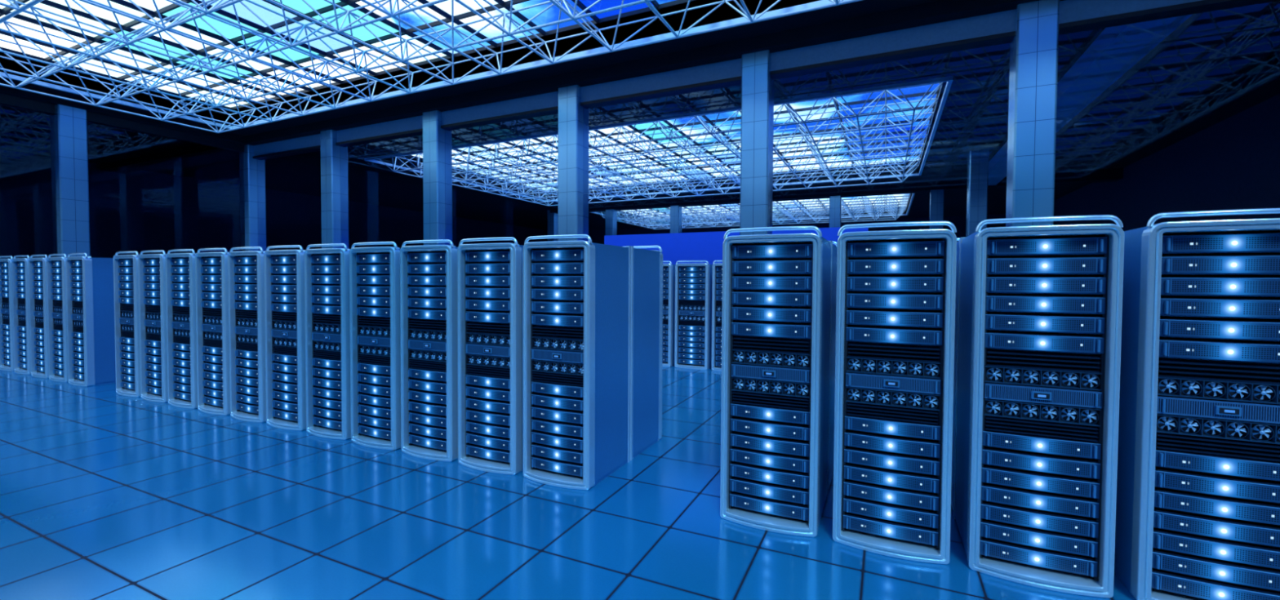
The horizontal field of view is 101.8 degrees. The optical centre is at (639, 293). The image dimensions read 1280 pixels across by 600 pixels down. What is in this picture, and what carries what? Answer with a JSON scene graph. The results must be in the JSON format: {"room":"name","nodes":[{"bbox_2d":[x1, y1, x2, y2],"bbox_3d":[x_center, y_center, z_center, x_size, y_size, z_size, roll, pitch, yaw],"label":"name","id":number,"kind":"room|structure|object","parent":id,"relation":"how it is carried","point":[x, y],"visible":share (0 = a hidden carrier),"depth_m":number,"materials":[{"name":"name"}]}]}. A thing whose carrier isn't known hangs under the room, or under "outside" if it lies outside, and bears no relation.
{"room":"server room","nodes":[
{"label":"server room","id":0,"kind":"room"},
{"bbox_2d":[0,149,547,258],"bbox_3d":[-22.054,-2.891,33.042,0.200,7.000,59.000,1,2,25],"label":"wall","id":1,"kind":"structure","parent":0,"point":[138,211],"depth_m":27.29,"materials":[{"name":"paint"}]},
{"bbox_2d":[0,365,1136,599],"bbox_3d":[-2.094,1.076,23.702,44.000,0.200,59.000,1,2,25],"label":"floor","id":2,"kind":"structure","parent":0,"point":[105,494],"depth_m":3.49,"materials":[{"name":"tile"}]},
{"bbox_2d":[0,255,13,371],"bbox_3d":[-10.982,0.331,9.398,0.645,1.994,0.780,1,2,25],"label":"rack","id":3,"kind":"object","parent":2,"relation":"on","point":[6,338],"visible":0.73,"depth_m":9.14,"materials":[{"name":"metal"}]},
{"bbox_2d":[11,255,31,374],"bbox_3d":[-10.336,0.343,9.093,0.645,1.994,0.780,1,2,25],"label":"rack","id":4,"kind":"object","parent":2,"relation":"on","point":[20,266],"visible":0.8,"depth_m":8.86,"materials":[{"name":"metal"}]},
{"bbox_2d":[28,254,48,377],"bbox_3d":[-9.690,0.355,8.787,0.645,1.994,0.780,1,2,25],"label":"rack","id":5,"kind":"object","parent":2,"relation":"on","point":[37,291],"visible":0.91,"depth_m":8.55,"materials":[{"name":"metal"}]},
{"bbox_2d":[46,253,68,382],"bbox_3d":[-9.044,0.367,8.482,0.645,1.994,0.780,1,2,25],"label":"rack","id":6,"kind":"object","parent":2,"relation":"on","point":[55,266],"visible":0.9,"depth_m":8.24,"materials":[{"name":"metal"}]},
{"bbox_2d":[49,104,90,257],"bbox_3d":[-17.315,-2.245,15.824,0.660,6.720,0.660,1,2,25],"label":"column","id":7,"kind":"structure","parent":2,"relation":"on","point":[68,125],"depth_m":15.59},
{"bbox_2d":[65,253,115,386],"bbox_3d":[-8.398,0.379,8.177,0.645,1.994,0.780,1,2,25],"label":"rack","id":8,"kind":"object","parent":2,"relation":"on","point":[90,297],"visible":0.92,"depth_m":7.91,"materials":[{"name":"metal"}]},
{"bbox_2d":[113,251,141,396],"bbox_3d":[-6.997,0.405,7.515,0.645,1.994,0.780,1,2,25],"label":"rack","id":9,"kind":"object","parent":2,"relation":"on","point":[126,277],"visible":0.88,"depth_m":7.26,"materials":[{"name":"metal"}]},
{"bbox_2d":[137,249,168,402],"bbox_3d":[-6.351,0.416,7.210,0.645,1.994,0.780,1,2,25],"label":"rack","id":10,"kind":"object","parent":2,"relation":"on","point":[151,267],"visible":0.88,"depth_m":6.96,"materials":[{"name":"metal"}]},
{"bbox_2d":[164,248,197,408],"bbox_3d":[-5.705,0.428,6.904,0.645,1.994,0.780,1,2,25],"label":"rack","id":11,"kind":"object","parent":2,"relation":"on","point":[180,287],"visible":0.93,"depth_m":6.64,"materials":[{"name":"metal"}]},
{"bbox_2d":[195,248,230,415],"bbox_3d":[-5.059,0.440,6.599,0.645,1.994,0.780,1,2,25],"label":"rack","id":12,"kind":"object","parent":2,"relation":"on","point":[211,282],"visible":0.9,"depth_m":6.34,"materials":[{"name":"metal"}]},
{"bbox_2d":[227,246,266,422],"bbox_3d":[-4.413,0.452,6.294,0.645,1.994,0.780,1,2,25],"label":"rack","id":13,"kind":"object","parent":2,"relation":"on","point":[246,269],"visible":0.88,"depth_m":6.03,"materials":[{"name":"metal"}]},
{"bbox_2d":[239,144,266,251],"bbox_3d":[-15.156,-2.361,20.387,0.660,6.720,0.660,1,2,25],"label":"column","id":14,"kind":"structure","parent":2,"relation":"on","point":[252,171],"depth_m":20.12,"materials":[{"name":"blue concrete"}]},
{"bbox_2d":[263,244,306,431],"bbox_3d":[-3.768,0.464,5.989,0.645,1.994,0.780,1,2,25],"label":"rack","id":15,"kind":"object","parent":2,"relation":"on","point":[284,269],"visible":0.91,"depth_m":5.72,"materials":[{"name":"metal"}]},
{"bbox_2d":[304,243,351,439],"bbox_3d":[-3.122,0.476,5.684,0.645,1.994,0.780,1,2,25],"label":"rack","id":16,"kind":"object","parent":2,"relation":"on","point":[326,270],"visible":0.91,"depth_m":5.41,"materials":[{"name":"metal"}]},
{"bbox_2d":[320,129,348,248],"bbox_3d":[-10.727,-2.280,18.294,0.660,6.720,0.660,1,2,25],"label":"column","id":17,"kind":"structure","parent":2,"relation":"on","point":[334,158],"depth_m":18.02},
{"bbox_2d":[349,241,401,449],"bbox_3d":[-2.476,0.488,5.378,0.645,1.994,0.780,1,2,25],"label":"rack","id":18,"kind":"object","parent":2,"relation":"on","point":[374,272],"visible":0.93,"depth_m":5.10,"materials":[{"name":"metal"}]},
{"bbox_2d":[400,239,457,462],"bbox_3d":[-1.830,0.500,5.073,0.645,1.994,0.780,1,2,25],"label":"rack","id":19,"kind":"object","parent":2,"relation":"on","point":[428,273],"visible":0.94,"depth_m":4.80,"materials":[{"name":"metal"}]},
{"bbox_2d":[422,110,452,245],"bbox_3d":[-6.297,-2.198,16.201,0.660,6.720,0.660,1,2,25],"label":"column","id":20,"kind":"structure","parent":2,"relation":"on","point":[437,140],"depth_m":15.92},
{"bbox_2d":[457,237,523,475],"bbox_3d":[-1.184,0.512,4.768,0.645,1.994,0.780,1,2,25],"label":"rack","id":21,"kind":"object","parent":2,"relation":"on","point":[490,275],"visible":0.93,"depth_m":4.49,"materials":[{"name":"metal"}]},
{"bbox_2d":[547,209,557,241],"bbox_3d":[-6.478,-2.829,38.733,0.660,6.720,0.660,1,2,25],"label":"column","id":22,"kind":"structure","parent":2,"relation":"on","point":[552,217],"depth_m":38.40,"materials":[{"name":"blue concrete"}]},
{"bbox_2d":[557,84,588,240],"bbox_3d":[-1.804,-2.115,14.078,0.660,6.720,0.660,1,2,25],"label":"column","id":23,"kind":"structure","parent":2,"relation":"on","point":[573,118],"depth_m":13.77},
{"bbox_2d":[522,234,631,489],"bbox_3d":[-0.538,0.523,4.463,0.645,1.994,0.780,1,2,25],"label":"rack","id":24,"kind":"object","parent":2,"relation":"on","point":[576,295],"visible":1,"depth_m":4.22,"materials":[{"name":"metal"}]},
{"bbox_2d":[604,208,617,235],"bbox_3d":[-2.049,-2.747,36.640,0.660,6.720,0.660,1,2,25],"label":"column","id":25,"kind":"structure","parent":2,"relation":"on","point":[611,215],"depth_m":36.33,"materials":[{"name":"blue concrete"}]},
{"bbox_2d":[625,245,662,460],"bbox_3d":[-0.199,0.505,5.178,0.645,1.994,0.780,1,2,25],"label":"rack","id":26,"kind":"object","parent":2,"relation":"on","point":[646,265],"visible":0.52,"depth_m":4.98,"materials":[{"name":"metal"}]},
{"bbox_2d":[662,261,675,366],"bbox_3d":[0.434,0.368,10.200,0.645,1.994,0.780,1,2,25],"label":"rack","id":27,"kind":"object","parent":2,"relation":"on","point":[668,269],"visible":0.23,"depth_m":9.84,"materials":[{"name":"metal"}]},
{"bbox_2d":[670,205,682,233],"bbox_3d":[2.381,-2.665,34.547,0.660,6.720,0.660,1,2,25],"label":"column","id":28,"kind":"structure","parent":2,"relation":"on","point":[675,211],"depth_m":34.22,"materials":[{"name":"blue concrete"}]},
{"bbox_2d":[674,260,712,369],"bbox_3d":[1.085,0.380,9.892,0.645,1.994,0.780,1,2,25],"label":"rack","id":29,"kind":"object","parent":2,"relation":"on","point":[693,282],"visible":0.94,"depth_m":9.62,"materials":[{"name":"metal"}]},
{"bbox_2d":[711,260,722,371],"bbox_3d":[1.736,0.392,9.585,0.645,1.994,0.780,1,2,25],"label":"rack","id":30,"kind":"object","parent":2,"relation":"on","point":[717,290],"visible":0.24,"depth_m":9.41,"materials":[{"name":"metal"}]},
{"bbox_2d":[604,226,868,264],"bbox_3d":[3.281,-0.689,20.727,10.600,3.550,0.300,1,2,25],"label":"wall","id":31,"kind":"structure","parent":2,"relation":"on","point":[702,246],"depth_m":21.14,"materials":[{"name":"blue paint"}]},
{"bbox_2d":[739,49,773,235],"bbox_3d":[2.680,-2.033,11.959,0.660,6.720,0.660,1,2,25],"label":"column","id":32,"kind":"structure","parent":2,"relation":"on","point":[757,82],"depth_m":11.64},
{"bbox_2d":[720,226,831,537],"bbox_3d":[0.991,0.552,3.740,0.645,1.994,0.780,1,2,25],"label":"rack","id":33,"kind":"object","parent":2,"relation":"on","point":[776,305],"visible":1,"depth_m":3.47,"materials":[{"name":"metal"}]},
{"bbox_2d":[827,240,836,494],"bbox_3d":[1.329,0.533,4.456,0.645,1.994,0.780,1,2,25],"label":"rack","id":34,"kind":"object","parent":2,"relation":"on","point":[833,275],"visible":0.05,"depth_m":4.16,"materials":[{"name":"metal"}]},
{"bbox_2d":[829,195,841,227],"bbox_3d":[11.358,-2.500,30.305,0.660,6.720,0.660,1,2,25],"label":"column","id":35,"kind":"structure","parent":2,"relation":"on","point":[835,202],"depth_m":29.97,"materials":[{"name":"blue concrete"}]},
{"bbox_2d":[832,221,956,564],"bbox_3d":[1.655,0.564,3.426,0.645,1.994,0.780,1,2,25],"label":"rack","id":36,"kind":"object","parent":2,"relation":"on","point":[895,295],"visible":1,"depth_m":3.15,"materials":[{"name":"metal"}]},
{"bbox_2d":[928,189,944,229],"bbox_3d":[15.995,-2.414,28.113,0.660,6.720,0.660,1,2,25],"label":"column","id":37,"kind":"structure","parent":2,"relation":"on","point":[936,197],"depth_m":27.78,"materials":[{"name":"blue concrete"}]},
{"bbox_2d":[951,237,959,515],"bbox_3d":[2.658,0.558,3.828,0.645,1.994,0.780,1,2,25],"label":"rack","id":38,"kind":"object","parent":2,"relation":"on","point":[957,268],"visible":0.03,"depth_m":3.69,"materials":[{"name":"metal"}]},
{"bbox_2d":[965,149,988,237],"bbox_3d":[13.290,-2.217,20.546,0.660,6.720,0.660,1,2,25],"label":"column","id":39,"kind":"structure","parent":2,"relation":"on","point":[978,160],"depth_m":20.24,"materials":[{"name":"blue concrete"}]},
{"bbox_2d":[1005,0,1059,226],"bbox_3d":[7.317,-1.947,9.767,0.660,6.720,0.660,1,2,25],"label":"column","id":40,"kind":"structure","parent":2,"relation":"on","point":[1033,49],"depth_m":9.47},
{"bbox_2d":[954,214,1124,598],"bbox_3d":[2.320,0.576,3.112,0.645,1.994,0.780,1,2,25],"label":"rack","id":41,"kind":"object","parent":2,"relation":"on","point":[1040,308],"visible":1,"depth_m":2.84,"materials":[{"name":"metal"}]},
{"bbox_2d":[1114,208,1279,599],"bbox_3d":[2.984,0.589,2.798,0.645,1.994,0.780,1,2,25],"label":"rack","id":42,"kind":"object","parent":2,"relation":"on","point":[1197,501],"visible":0.99,"depth_m":2.57,"materials":[{"name":"metal"}]},
{"bbox_2d":[0,0,1279,231],"bbox_3d":[-2.055,-6.321,23.495,44.000,0.600,59.000,1,2,25],"label":"ceiling","id":43,"kind":"structure","parent":0,"point":[1215,66],"depth_m":16.12,"materials":[{"name":"paint"}]},
{"bbox_2d":[0,80,245,152],"bbox_3d":[-19.723,-5.613,10.597,0.800,0.280,20.550,1,2,25],"label":"ceiling beam","id":44,"kind":"structure","parent":43,"relation":"attached to","point":[227,136],"depth_m":16.46,"materials":[{"name":"blue metal"}]},
{"bbox_2d":[0,0,862,133],"bbox_3d":[-4.803,-5.436,3.904,30.042,0.946,18.042,1,2,25],"label":"skylight roof","id":45,"kind":"structure","parent":43,"relation":"attached to","point":[52,70],"depth_m":11.84,"materials":[{"name":"white paint"}]},
{"bbox_2d":[0,0,845,128],"bbox_3d":[-4.801,-5.763,3.895,30.200,0.750,18.200,1,2,25],"label":"glazing","id":46,"kind":"object","parent":45,"relation":"attached to","point":[324,8],"visible":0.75,"depth_m":12.96,"materials":[{"name":"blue glass"}]},
{"bbox_2d":[100,0,1064,173],"bbox_3d":[-5.691,-5.686,15.826,44.000,0.280,0.900,1,2,25],"label":"ceiling beam","id":47,"kind":"structure","parent":43,"relation":"attached to","point":[942,11],"depth_m":12.74,"materials":[{"name":"blue metal"}]},
{"bbox_2d":[379,82,942,205],"bbox_3d":[0.849,-5.986,24.620,22.542,0.946,13.542,1,2,25],"label":"skylight roof","id":48,"kind":"structure","parent":43,"relation":"attached to","point":[737,153],"depth_m":22.55,"materials":[{"name":"white paint"}]},
{"bbox_2d":[364,75,953,201],"bbox_3d":[0.850,-6.312,24.611,22.700,0.750,13.700,1,2,25],"label":"glazing","id":49,"kind":"object","parent":48,"relation":"attached to","point":[640,128],"visible":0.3,"depth_m":22.84,"materials":[{"name":"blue glass"}]},
{"bbox_2d":[597,193,911,229],"bbox_3d":[8.757,-6.411,41.339,22.542,0.946,11.542,1,2,25],"label":"skylight roof","id":50,"kind":"structure","parent":43,"relation":"attached to","point":[903,206],"depth_m":40.40,"materials":[{"name":"white paint"}]},
{"bbox_2d":[591,193,915,226],"bbox_3d":[8.759,-6.738,41.330,22.700,0.750,11.700,1,2,25],"label":"glazing","id":51,"kind":"object","parent":50,"relation":"attached to","point":[911,197],"visible":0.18,"depth_m":43.60,"materials":[{"name":"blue glass"}]},
{"bbox_2d":[550,168,1123,213],"bbox_3d":[8.207,-5.947,31.707,32.450,0.500,0.800,1,2,25],"label":"ceiling beam","id":52,"kind":"structure","parent":43,"relation":"attached to","point":[1111,175],"depth_m":29.52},
{"bbox_2d":[252,0,1279,159],"bbox_3d":[-0.472,-5.200,13.369,32.450,0.500,0.320,1,2,25],"label":"lintel beam","id":53,"kind":"structure","parent":0,"point":[1074,15],"depth_m":11.26,"materials":[{"name":"blue metal"}]},
{"bbox_2d":[588,213,1005,244],"bbox_3d":[10.579,-3.204,50.352,44.000,7.000,0.200,1,2,25],"label":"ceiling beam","id":54,"kind":"structure","parent":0,"point":[959,221],"depth_m":46.27,"materials":[{"name":"paint"}]},
{"bbox_2d":[987,13,1192,185],"bbox_3d":[13.622,-5.559,17.958,0.900,0.450,19.440,1,2,25],"label":"skylight","id":55,"kind":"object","parent":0,"point":[1117,49],"depth_m":11.94,"materials":[{"name":"blue glass"}]},
{"bbox_2d":[1053,93,1279,231],"bbox_3d":[17.904,-2.155,14.160,0.200,7.000,59.000,1,2,25],"label":"wall","id":56,"kind":"structure","parent":0,"point":[1233,163],"depth_m":18.27,"materials":[{"name":"paint"}]}
]}

